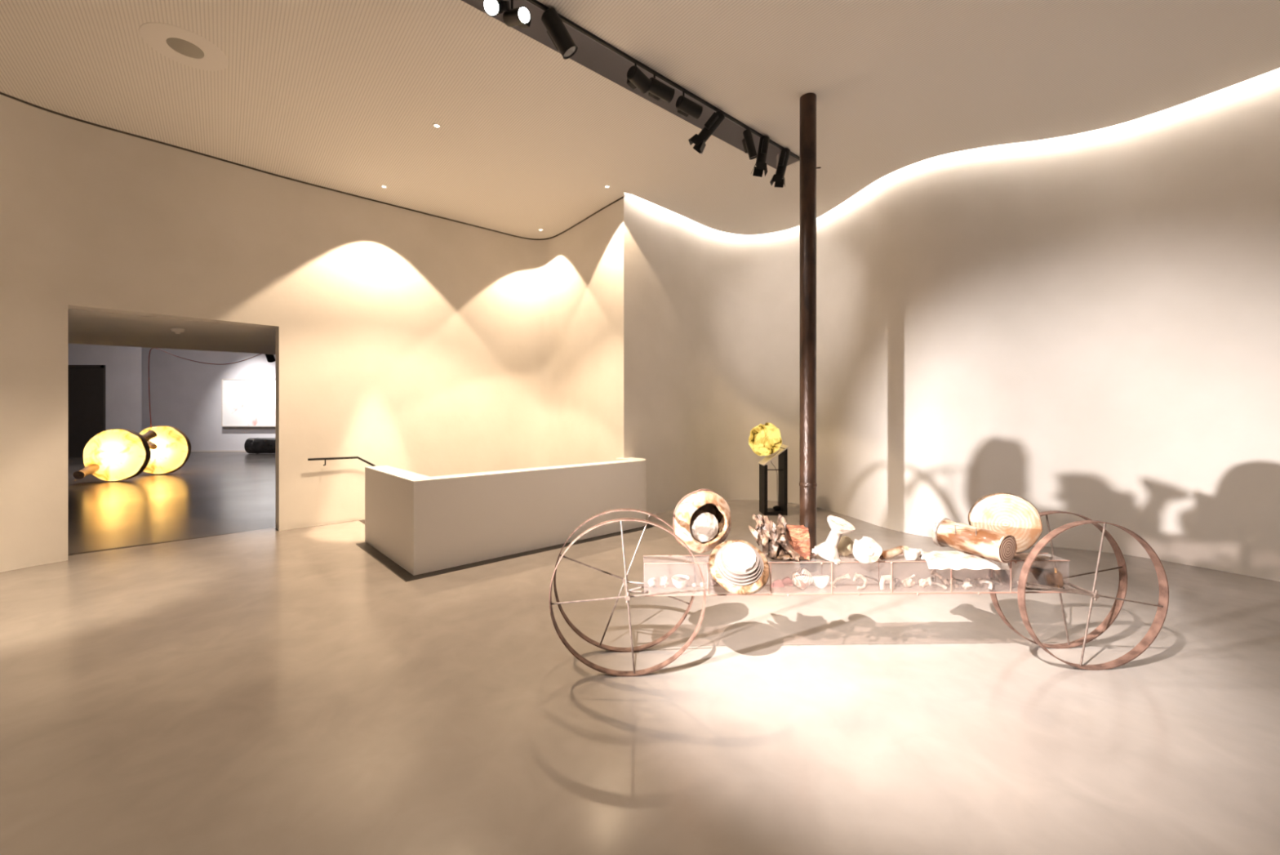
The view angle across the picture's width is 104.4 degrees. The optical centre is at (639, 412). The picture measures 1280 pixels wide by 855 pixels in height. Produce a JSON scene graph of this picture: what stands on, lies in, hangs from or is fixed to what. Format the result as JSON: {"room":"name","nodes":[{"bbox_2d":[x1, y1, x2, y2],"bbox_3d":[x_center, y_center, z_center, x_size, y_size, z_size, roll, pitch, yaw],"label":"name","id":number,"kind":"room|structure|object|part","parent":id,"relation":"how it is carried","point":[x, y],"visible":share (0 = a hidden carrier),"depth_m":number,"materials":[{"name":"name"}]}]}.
{"room":"museum","nodes":[
{"label":"museum","id":0,"kind":"room"},
{"bbox_2d":[67,342,142,432],"bbox_3d":[-20.890,-1.000,17.825,6.220,5.200,0.250,0,0,0],"label":"wall","id":1,"kind":"structure","parent":0,"point":[123,364],"depth_m":17.70,"materials":[{"name":"paint"}]},
{"bbox_2d":[67,364,105,457],"bbox_3d":[-20.185,-0.040,17.672,2.230,3.280,0.095,0,0,0],"label":"door","id":2,"kind":"structure","parent":1,"relation":"in","point":[86,383],"depth_m":17.65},
{"bbox_2d":[67,308,275,355],"bbox_3d":[-7.212,-2.330,7.984,8.100,2.340,4.520,0,0,-43],"label":"ceiling","id":3,"kind":"structure","parent":0,"point":[84,326],"depth_m":7.31,"materials":[{"name":"white paint"}]},
{"bbox_2d":[169,327,185,333],"bbox_3d":[-6.416,-1.124,6.882,0.150,0.072,0.150,0,0,0],"label":"smoke detector","id":4,"kind":"object","parent":3,"relation":"attached to","point":[177,331],"visible":1,"depth_m":6.84,"materials":[{"name":"white paint"}]},
{"bbox_2d":[265,354,275,362],"bbox_3d":[-7.789,-1.270,11.098,1.300,0.314,0.201,0,0,0],"label":"spotlight","id":5,"kind":"object","parent":3,"relation":"hanging from","point":[270,357],"visible":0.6,"depth_m":11.04,"materials":[{"name":"black metal"}]},
{"bbox_2d":[142,346,275,449],"bbox_3d":[-16.507,-1.000,20.275,17.025,5.200,0.250,0,0,-1],"label":"wall","id":6,"kind":"structure","parent":0,"point":[185,395],"depth_m":20.11,"materials":[{"name":"paint"}]},
{"bbox_2d":[191,449,245,451],"bbox_3d":[-16.500,1.570,20.135,17.005,0.060,0.031,0,0,-1],"label":"baseboard","id":7,"kind":"structure","parent":6,"relation":"attached to","point":[191,450],"depth_m":20.10,"materials":[{"name":"beige"}]},
{"bbox_2d":[221,378,275,426],"bbox_3d":[-15.420,-0.387,20.020,2.839,1.936,0.080,0,0,-1],"label":"framed canvas","id":8,"kind":"object","parent":6,"relation":"attached to","point":[245,402],"visible":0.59,"depth_m":20.00,"materials":[{"name":"beige"}]},
{"bbox_2d":[0,94,623,572],"bbox_3d":[-5.499,-0.950,2.922,4.290,5.100,15.094,0,0,32],"label":"wall","id":9,"kind":"structure","parent":0,"point":[406,340],"depth_m":6.97,"materials":[{"name":"paint"}]},
{"bbox_2d":[0,92,623,239],"bbox_3d":[-5.424,-3.189,2.795,4.005,0.023,14.691,0,0,32],"label":"trim","id":10,"kind":"structure","parent":9,"relation":"attached to","point":[1,93],"depth_m":6.57,"materials":[{"name":"grey metal"}]},
{"bbox_2d":[307,456,375,466],"bbox_3d":[-4.193,0.831,7.205,0.160,0.398,1.085,0,0,42],"label":"handrail","id":11,"kind":"object","parent":9,"relation":"attached to","point":[344,457],"visible":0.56,"depth_m":7.06,"materials":[{"name":"black metal"}]},
{"bbox_2d":[364,457,645,575],"bbox_3d":[-1.599,1.138,6.619,3.300,0.924,1.760,0,0,-43],"label":"wall","id":12,"kind":"structure","parent":0,"point":[423,523],"depth_m":5.57,"materials":[{"name":"white paint"}]},
{"bbox_2d":[355,519,653,581],"bbox_3d":[-1.534,1.603,6.552,3.535,0.014,1.825,0,0,-43],"label":"trim","id":13,"kind":"structure","parent":12,"relation":"attached to","point":[400,571],"depth_m":5.43,"materials":[{"name":"metal"}]},
{"bbox_2d":[0,451,1279,854],"bbox_3d":[-8.904,1.700,10.700,34.192,0.200,30.600,0,0,0],"label":"floor","id":14,"kind":"structure","parent":0,"point":[272,691],"depth_m":2.74,"materials":[{"name":"concrete"}]},
{"bbox_2d":[73,428,156,481],"bbox_3d":[-12.090,0.987,11.480,0.897,1.218,1.322,0,0,44],"label":"sculpture","id":15,"kind":"object","parent":14,"relation":"on","point":[113,455],"visible":1,"depth_m":11.38,"materials":[{"name":"yellow"}]},
{"bbox_2d":[138,425,191,474],"bbox_3d":[-12.298,0.970,12.569,1.261,1.254,0.716,0,0,-13],"label":"lantern","id":16,"kind":"object","parent":14,"relation":"on","point":[171,449],"visible":0.68,"depth_m":12.72,"materials":[{"name":"yellow"}]},
{"bbox_2d":[148,347,262,427],"bbox_3d":[-10.509,-0.603,11.791,4.375,1.986,0.235,0,0,21],"label":"cable","id":17,"kind":"object","parent":16,"relation":"attached to","point":[152,348],"visible":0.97,"depth_m":12.18,"materials":[{"name":"black plastic"}]},
{"bbox_2d":[244,437,275,453],"bbox_3d":[-14.005,1.295,19.285,2.260,0.620,0.620,0,0,-1],"label":"drum","id":18,"kind":"object","parent":14,"relation":"on","point":[252,445],"visible":0.51,"depth_m":19.01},
{"bbox_2d":[757,444,789,515],"bbox_3d":[2.115,1.059,7.865,0.410,1.082,0.360,0,0,0],"label":"pedestal","id":19,"kind":"object","parent":14,"relation":"on","point":[781,508],"visible":1,"depth_m":7.75,"materials":[{"name":"black metal"}]},
{"bbox_2d":[748,422,782,457],"bbox_3d":[1.973,0.440,7.851,0.508,0.558,0.488,0,0,0],"label":"lamp","id":20,"kind":"object","parent":19,"relation":"on","point":[765,439],"visible":1,"depth_m":7.71,"materials":[{"name":"yellow"}]},
{"bbox_3d":[2.135,1.110,7.881,0.117,0.781,0.039,0,0,0],"label":"power cord","id":21,"kind":"part","parent":19,"relation":"part of","materials":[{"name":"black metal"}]},
{"bbox_3d":[2.110,1.575,7.865,0.260,0.050,0.330,0,0,0],"label":"plate","id":22,"kind":"part","parent":19,"relation":"part of","materials":[{"name":"black metal"}]},
{"bbox_2d":[799,93,820,572],"bbox_3d":[1.717,-0.800,5.044,0.192,4.800,0.174,0,0,41],"label":"column","id":23,"kind":"structure","parent":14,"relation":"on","point":[807,483],"depth_m":4.98,"materials":[{"name":"brown metal"}]},
{"bbox_2d":[549,507,1168,675],"bbox_3d":[1.372,1.125,3.216,3.887,0.950,0.366,0,0,-1],"label":"wheeled cart","id":24,"kind":"object","parent":14,"relation":"on","point":[1157,623],"visible":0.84,"depth_m":3.12,"materials":[{"name":"metal"}]},
{"bbox_2d":[647,577,656,586],"bbox_3d":[0.080,1.098,3.201,0.055,0.064,0.055,0,0,22],"label":"lump","id":25,"kind":"object","parent":24,"relation":"on","point":[652,581],"visible":1,"depth_m":3.18,"materials":[{"name":"white stone"}]},
{"bbox_2d":[659,575,668,586],"bbox_3d":[0.157,1.094,3.200,0.061,0.072,0.059,0,0,0],"label":"stone","id":26,"kind":"object","parent":24,"relation":"on","point":[664,581],"visible":1,"depth_m":3.19,"materials":[{"name":"white stone"}]},
{"bbox_2d":[671,573,689,588],"bbox_3d":[0.261,1.097,3.199,0.116,0.067,0.116,0,0,0],"label":"ceramic bowl","id":27,"kind":"object","parent":24,"relation":"on","point":[679,580],"visible":1,"depth_m":3.17,"materials":[{"name":"white ceramic"}]},
{"bbox_2d":[691,582,697,586],"bbox_3d":[0.352,1.114,3.200,0.041,0.033,0.033,0,0,0],"label":"pebble","id":28,"kind":"object","parent":24,"relation":"on","point":[694,584],"visible":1,"depth_m":3.19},
{"bbox_2d":[672,488,731,553],"bbox_3d":[0.415,0.713,3.239,0.409,0.424,0.162,0,0,-20],"label":"sculpture","id":29,"kind":"object","parent":24,"relation":"on","point":[701,518],"visible":0.95,"depth_m":3.19,"materials":[{"name":"brown wood"}]},
{"bbox_2d":[710,578,718,585],"bbox_3d":[0.485,1.109,3.229,0.053,0.042,0.054,0,0,0],"label":"stone","id":30,"kind":"object","parent":24,"relation":"on","point":[713,582],"visible":0.8,"depth_m":3.21,"materials":[{"name":"stone"}]},
{"bbox_2d":[708,539,769,595],"bbox_3d":[0.615,0.948,3.086,0.375,0.275,0.302,0,0,5],"label":"log slice","id":31,"kind":"object","parent":24,"relation":"on","point":[739,566],"visible":1,"depth_m":3.00,"materials":[{"name":"beige wood"}]},
{"bbox_2d":[748,513,799,560],"bbox_3d":[0.851,0.800,3.195,0.315,0.288,0.184,0,0,0],"label":"driftwood piece","id":32,"kind":"object","parent":24,"relation":"on","point":[772,537],"visible":0.97,"depth_m":3.14,"materials":[{"name":"brown wood"}]},
{"bbox_2d":[771,578,784,587],"bbox_3d":[0.894,1.106,3.210,0.089,0.048,0.020,0,0,-6],"label":"shard","id":33,"kind":"object","parent":24,"relation":"on","point":[777,583],"visible":0.97,"depth_m":3.20},
{"bbox_2d":[781,576,792,585],"bbox_3d":[0.960,1.102,3.245,0.078,0.056,0.020,0,0,9],"label":"shard","id":34,"kind":"object","parent":24,"relation":"on","point":[787,580],"visible":0.84,"depth_m":3.24},
{"bbox_2d":[777,524,809,560],"bbox_3d":[0.981,0.840,3.199,0.205,0.217,0.114,0,0,0],"label":"block","id":35,"kind":"object","parent":24,"relation":"on","point":[797,535],"visible":0.71,"depth_m":3.15,"materials":[{"name":"brown wood"}]},
{"bbox_2d":[792,567,813,589],"bbox_3d":[1.050,1.069,3.203,0.136,0.122,0.089,0,0,0],"label":"spiral fossil","id":36,"kind":"object","parent":24,"relation":"on","point":[802,576],"visible":1,"depth_m":3.18},
{"bbox_2d":[811,574,829,588],"bbox_3d":[1.162,1.093,3.195,0.110,0.075,0.030,0,0,-9],"label":"bowl","id":37,"kind":"object","parent":24,"relation":"on","point":[820,581],"visible":1,"depth_m":3.18,"materials":[{"name":"white ceramic"}]},
{"bbox_2d":[811,515,854,564],"bbox_3d":[1.248,0.812,3.184,0.248,0.292,0.194,0,0,39],"label":"spindle","id":38,"kind":"object","parent":24,"relation":"on","point":[828,549],"visible":1,"depth_m":3.15,"materials":[{"name":"white wood"}]},
{"bbox_2d":[830,573,850,586],"bbox_3d":[1.287,1.087,3.200,0.130,0.087,0.045,0,0,-6],"label":"bone","id":39,"kind":"object","parent":24,"relation":"on","point":[846,575],"visible":0.94,"depth_m":3.20},
{"bbox_3d":[1.376,1.143,3.289,2.710,0.010,0.010,0,0,-1],"label":"rail","id":40,"kind":"part","parent":24,"relation":"part of","materials":[{"name":"orange metal"}]},
{"bbox_2d":[837,535,853,555],"bbox_3d":[1.345,0.877,3.256,0.117,0.132,0.099,0,0,0],"label":"chunk","id":41,"kind":"object","parent":24,"relation":"on","point":[845,546],"visible":0.74,"depth_m":3.22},
{"bbox_3d":[1.376,0.943,3.289,2.710,0.006,0.006,0,0,-1],"label":"rail","id":42,"kind":"part","parent":24,"relation":"part of","materials":[{"name":"orange metal"}]},
{"bbox_3d":[1.380,1.143,3.126,2.710,0.010,0.010,0,0,-1],"label":"rail","id":43,"kind":"part","parent":24,"relation":"part of","materials":[{"name":"orange metal"}]},
{"bbox_3d":[1.380,0.943,3.126,2.710,0.006,0.006,0,0,-1],"label":"rail","id":44,"kind":"part","parent":24,"relation":"part of","materials":[{"name":"orange metal"}]},
{"bbox_2d":[853,573,867,589],"bbox_3d":[1.407,1.084,3.171,0.092,0.093,0.041,0,0,0],"label":"bone","id":45,"kind":"object","parent":24,"relation":"on","point":[855,576],"visible":1,"depth_m":3.17},
{"bbox_2d":[852,536,882,563],"bbox_3d":[1.425,0.862,3.108,0.177,0.168,0.062,0,0,12],"label":"wood slice","id":46,"kind":"object","parent":24,"relation":"on","point":[866,549],"visible":1,"depth_m":3.09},
{"bbox_2d":[854,572,885,583],"bbox_3d":[1.498,1.088,3.228,0.192,0.085,0.028,0,0,1],"label":"bone","id":47,"kind":"object","parent":24,"relation":"on","point":[855,573],"visible":0.55,"depth_m":3.23},
{"bbox_2d":[879,574,895,589],"bbox_3d":[1.580,1.084,3.172,0.099,0.093,0.042,0,0,0],"label":"bone","id":48,"kind":"object","parent":24,"relation":"on","point":[883,578],"visible":0.98,"depth_m":3.16},
{"bbox_2d":[879,545,908,559],"bbox_3d":[1.631,0.903,3.199,0.202,0.079,0.058,0,0,-10],"label":"stub","id":49,"kind":"object","parent":24,"relation":"on","point":[891,553],"visible":0.82,"depth_m":3.17,"materials":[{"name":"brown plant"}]},
{"bbox_2d":[893,577,902,586],"bbox_3d":[1.664,1.101,3.219,0.068,0.059,0.055,0,0,-12],"label":"stone","id":50,"kind":"object","parent":24,"relation":"on","point":[897,580],"visible":0.62,"depth_m":3.20,"materials":[{"name":"stone"}]},
{"bbox_2d":[902,573,915,586],"bbox_3d":[1.735,1.087,3.200,0.086,0.086,0.055,0,0,0],"label":"shell","id":51,"kind":"object","parent":24,"relation":"on","point":[908,582],"visible":1,"depth_m":3.19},
{"bbox_2d":[902,547,921,559],"bbox_3d":[1.739,0.908,3.171,0.130,0.075,0.109,0,0,-23],"label":"shell bowl","id":52,"kind":"object","parent":24,"relation":"on","point":[912,553],"visible":1,"depth_m":3.14,"materials":[{"name":"white ceramic"}]},
{"bbox_2d":[918,577,928,587],"bbox_3d":[1.829,1.101,3.200,0.056,0.059,0.047,0,0,0],"label":"bone","id":53,"kind":"object","parent":24,"relation":"on","point":[922,582],"visible":1,"depth_m":3.19},
{"bbox_2d":[925,576,935,585],"bbox_3d":[1.889,1.097,3.224,0.074,0.065,0.038,0,0,-28],"label":"bone","id":54,"kind":"object","parent":24,"relation":"on","point":[931,578],"visible":0.65,"depth_m":3.21},
{"bbox_2d":[930,568,943,579],"bbox_3d":[1.934,1.056,3.227,0.077,0.064,0.035,0,0,26],"label":"bone","id":55,"kind":"object","parent":54,"relation":"on","point":[933,571],"visible":1,"depth_m":3.23},
{"bbox_2d":[928,579,946,589],"bbox_3d":[1.901,1.100,3.166,0.102,0.061,0.041,0,0,7],"label":"bone","id":56,"kind":"object","parent":24,"relation":"on","point":[931,582],"visible":1,"depth_m":3.16},
{"bbox_2d":[941,578,950,587],"bbox_3d":[1.972,1.101,3.196,0.063,0.059,0.054,0,0,-14],"label":"bone","id":57,"kind":"object","parent":24,"relation":"on","point":[945,581],"visible":0.93,"depth_m":3.18},
{"bbox_2d":[948,578,959,587],"bbox_3d":[2.013,1.098,3.182,0.074,0.064,0.035,0,0,-23],"label":"bone","id":58,"kind":"object","parent":24,"relation":"in","point":[953,580],"visible":0.96,"depth_m":3.18},
{"bbox_2d":[951,576,963,582],"bbox_3d":[2.091,1.102,3.232,0.105,0.056,0.034,0,0,20],"label":"bone","id":59,"kind":"object","parent":24,"relation":"on","point":[953,577],"visible":0.52,"depth_m":3.23},
{"bbox_2d":[920,551,1008,569],"bbox_3d":[2.050,0.948,3.189,0.500,0.068,0.214,0,0,0],"label":"sheet","id":60,"kind":"object","parent":24,"relation":"on","point":[955,560],"visible":0.78,"depth_m":3.11,"materials":[{"name":"white paper"}]},
{"bbox_2d":[919,553,937,560],"bbox_3d":[1.830,0.924,3.148,0.103,0.038,0.066,0,0,0],"label":"fragment","id":61,"kind":"object","parent":60,"relation":"on","point":[926,557],"visible":0.99,"depth_m":3.13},
{"bbox_2d":[961,580,972,589],"bbox_3d":[2.086,1.101,3.169,0.064,0.058,0.049,0,0,18],"label":"bone","id":62,"kind":"object","parent":24,"relation":"on","point":[966,584],"visible":1,"depth_m":3.15},
{"bbox_2d":[965,577,975,583],"bbox_3d":[2.158,1.099,3.213,0.098,0.063,0.035,0,0,-25],"label":"bone","id":63,"kind":"object","parent":24,"relation":"in","point":[966,579],"visible":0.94,"depth_m":3.20},
{"bbox_2d":[932,516,1017,563],"bbox_3d":[2.167,0.829,3.239,0.213,0.209,0.438,0,0,-23],"label":"log","id":64,"kind":"object","parent":24,"relation":"on","point":[997,546],"visible":1,"depth_m":3.16,"materials":[{"name":"beige wood"}]},
{"bbox_3d":[2.093,0.826,3.425,0.203,0.202,0.034,0,2,-24],"label":"plate","id":65,"kind":"part","parent":64,"relation":"part of","materials":[{"name":"white wood"}]},
{"bbox_3d":[2.067,0.765,3.257,0.017,0.063,0.249,0,0,-35],"label":"wire frame","id":66,"kind":"part","parent":64,"relation":"part of","materials":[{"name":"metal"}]},
{"bbox_2d":[974,577,984,586],"bbox_3d":[2.197,1.101,3.215,0.057,0.058,0.052,0,0,-11],"label":"bone","id":67,"kind":"object","parent":24,"relation":"in","point":[977,583],"visible":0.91,"depth_m":3.20},
{"bbox_2d":[979,578,992,589],"bbox_3d":[2.210,1.098,3.166,0.073,0.064,0.034,0,0,28],"label":"bone","id":68,"kind":"object","parent":24,"relation":"on","point":[982,581],"visible":1,"depth_m":3.15},
{"bbox_2d":[986,575,1002,585],"bbox_3d":[2.320,1.098,3.234,0.100,0.065,0.035,0,0,4],"label":"bone","id":69,"kind":"object","parent":24,"relation":"on","point":[988,577],"visible":0.88,"depth_m":3.23},
{"bbox_2d":[993,568,1012,587],"bbox_3d":[2.331,1.048,3.198,0.131,0.164,0.074,0,0,0],"label":"wood splinter","id":70,"kind":"object","parent":24,"relation":"on","point":[1003,577],"visible":0.64,"depth_m":3.18,"materials":[{"name":"brown wood"}]},
{"bbox_2d":[968,492,1042,553],"bbox_3d":[2.440,0.740,3.323,0.408,0.403,0.076,0,-1,25],"label":"slice","id":71,"kind":"object","parent":24,"relation":"on","point":[1009,513],"visible":0.77,"depth_m":3.28,"materials":[{"name":"brown wood"}]},
{"bbox_2d":[1013,552,1051,559],"bbox_3d":[2.501,0.932,3.197,0.282,0.022,0.141,0,0,0],"label":"flake","id":72,"kind":"object","parent":24,"relation":"on","point":[1017,556],"visible":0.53,"depth_m":3.17,"materials":[{"name":"brown wood"}]},
{"bbox_2d":[1029,565,1063,587],"bbox_3d":[2.597,1.058,3.192,0.251,0.153,0.125,0,0,0],"label":"wood block","id":73,"kind":"object","parent":24,"relation":"on","point":[1053,577],"visible":0.89,"depth_m":3.16,"materials":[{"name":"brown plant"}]},
{"bbox_2d":[0,0,1279,239],"bbox_3d":[-0.029,-3.350,2.334,15.642,0.300,13.867,0,0,0],"label":"ceiling","id":74,"kind":"structure","parent":0,"point":[343,95],"depth_m":4.80,"materials":[{"name":"white paint"}]},
{"bbox_2d":[138,22,228,71],"bbox_3d":[-3.995,-3.198,4.360,0.580,0.004,0.580,0,0,0],"label":"ceiling speaker","id":75,"kind":"object","parent":74,"relation":"attached to","point":[182,46],"visible":1,"depth_m":4.34,"materials":[{"name":"white paint"}]},
{"bbox_2d":[166,37,204,57],"bbox_3d":[-3.995,-3.198,4.360,0.246,0.004,0.246,0,0,0],"label":"grille","id":76,"kind":"object","parent":75,"relation":"attached to","point":[184,47],"depth_m":4.35,"materials":[{"name":"beige"}]},
{"bbox_2d":[431,123,441,128],"bbox_3d":[-2.270,-3.198,5.542,0.100,0.004,0.100,0,0,0],"label":"recessed light","id":77,"kind":"object","parent":74,"relation":"in","point":[434,125],"visible":1,"depth_m":5.54,"materials":[{"name":"white paint"}]},
{"bbox_2d":[461,0,799,168],"bbox_3d":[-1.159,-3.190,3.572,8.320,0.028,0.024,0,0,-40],"label":"track","id":78,"kind":"object","parent":74,"relation":"attached to","point":[538,4],"visible":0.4,"depth_m":4.61,"materials":[{"name":"black metal"}]},
{"bbox_2d":[482,0,510,17],"bbox_3d":[-1.038,-3.011,3.608,0.162,0.348,0.251,0,0,0],"label":"track spotlight","id":79,"kind":"object","parent":78,"relation":"hanging from","point":[492,8],"visible":1,"depth_m":3.54,"materials":[{"name":"black metal"}]},
{"bbox_2d":[502,0,531,28],"bbox_3d":[-0.903,-3.011,3.706,0.147,0.347,0.276,0,0,-42],"label":"track spotlight","id":80,"kind":"object","parent":78,"relation":"hanging from","point":[520,16],"visible":0.99,"depth_m":3.64,"materials":[{"name":"black metal"}]},
{"bbox_3d":[-0.965,-3.083,3.739,0.017,0.205,0.017,0,0,22],"label":"stem","id":81,"kind":"part","parent":80,"relation":"part of","materials":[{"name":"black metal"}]},
{"bbox_2d":[541,8,577,59],"bbox_3d":[-0.652,-3.034,4.002,0.292,0.337,0.184,0,0,-20],"label":"track spotlight","id":82,"kind":"object","parent":78,"relation":"hanging from","point":[557,31],"visible":1,"depth_m":3.94,"materials":[{"name":"black metal"}]},
{"bbox_2d":[626,62,651,93],"bbox_3d":[-0.027,-3.080,4.566,0.172,0.210,0.224,0,0,42],"label":"track spotlight","id":83,"kind":"object","parent":78,"relation":"hanging from","point":[636,78],"visible":1,"depth_m":4.52,"materials":[{"name":"black metal"}]},
{"bbox_2d":[648,73,675,102],"bbox_3d":[0.181,-3.078,4.717,0.264,0.215,0.167,0,0,-30],"label":"track spotlight","id":84,"kind":"object","parent":78,"relation":"hanging from","point":[658,91],"visible":0.89,"depth_m":4.67,"materials":[{"name":"black metal"}]},
{"bbox_2d":[675,90,702,119],"bbox_3d":[0.477,-3.073,4.967,0.264,0.225,0.167,0,0,-30],"label":"track spotlight","id":85,"kind":"object","parent":78,"relation":"hanging from","point":[685,106],"visible":1,"depth_m":4.91,"materials":[{"name":"black metal"}]},
{"bbox_2d":[688,110,724,154],"bbox_3d":[0.704,-2.983,5.265,0.382,0.405,0.178,0,0,22],"label":"track spotlight","id":86,"kind":"object","parent":78,"relation":"hanging from","point":[715,120],"visible":1,"depth_m":5.23,"materials":[{"name":"black metal"}]},
{"bbox_2d":[742,128,757,159],"bbox_3d":[1.234,-3.021,5.603,0.175,0.328,0.137,0,0,-18],"label":"track spotlight","id":87,"kind":"object","parent":78,"relation":"hanging from","point":[748,142],"visible":1,"depth_m":5.55,"materials":[{"name":"black metal"}]},
{"bbox_2d":[751,135,769,177],"bbox_3d":[1.401,-2.981,5.757,0.204,0.432,0.186,0,0,0],"label":"track spotlight","id":88,"kind":"object","parent":78,"relation":"hanging from","point":[761,165],"visible":1,"depth_m":5.71,"materials":[{"name":"black metal"}]},
{"bbox_2d":[769,147,790,187],"bbox_3d":[1.711,-2.982,6.048,0.234,0.435,0.186,0,0,24],"label":"track spotlight","id":89,"kind":"object","parent":78,"relation":"hanging from","point":[778,179],"visible":1,"depth_m":6.00,"materials":[{"name":"black metal"}]},
{"bbox_2d":[623,68,1279,581],"bbox_3d":[5.340,-0.980,2.748,3.987,5.160,15.156,0,0,-34],"label":"wall","id":90,"kind":"structure","parent":0,"point":[1086,324],"depth_m":6.01,"materials":[{"name":"paint"}]}
]}

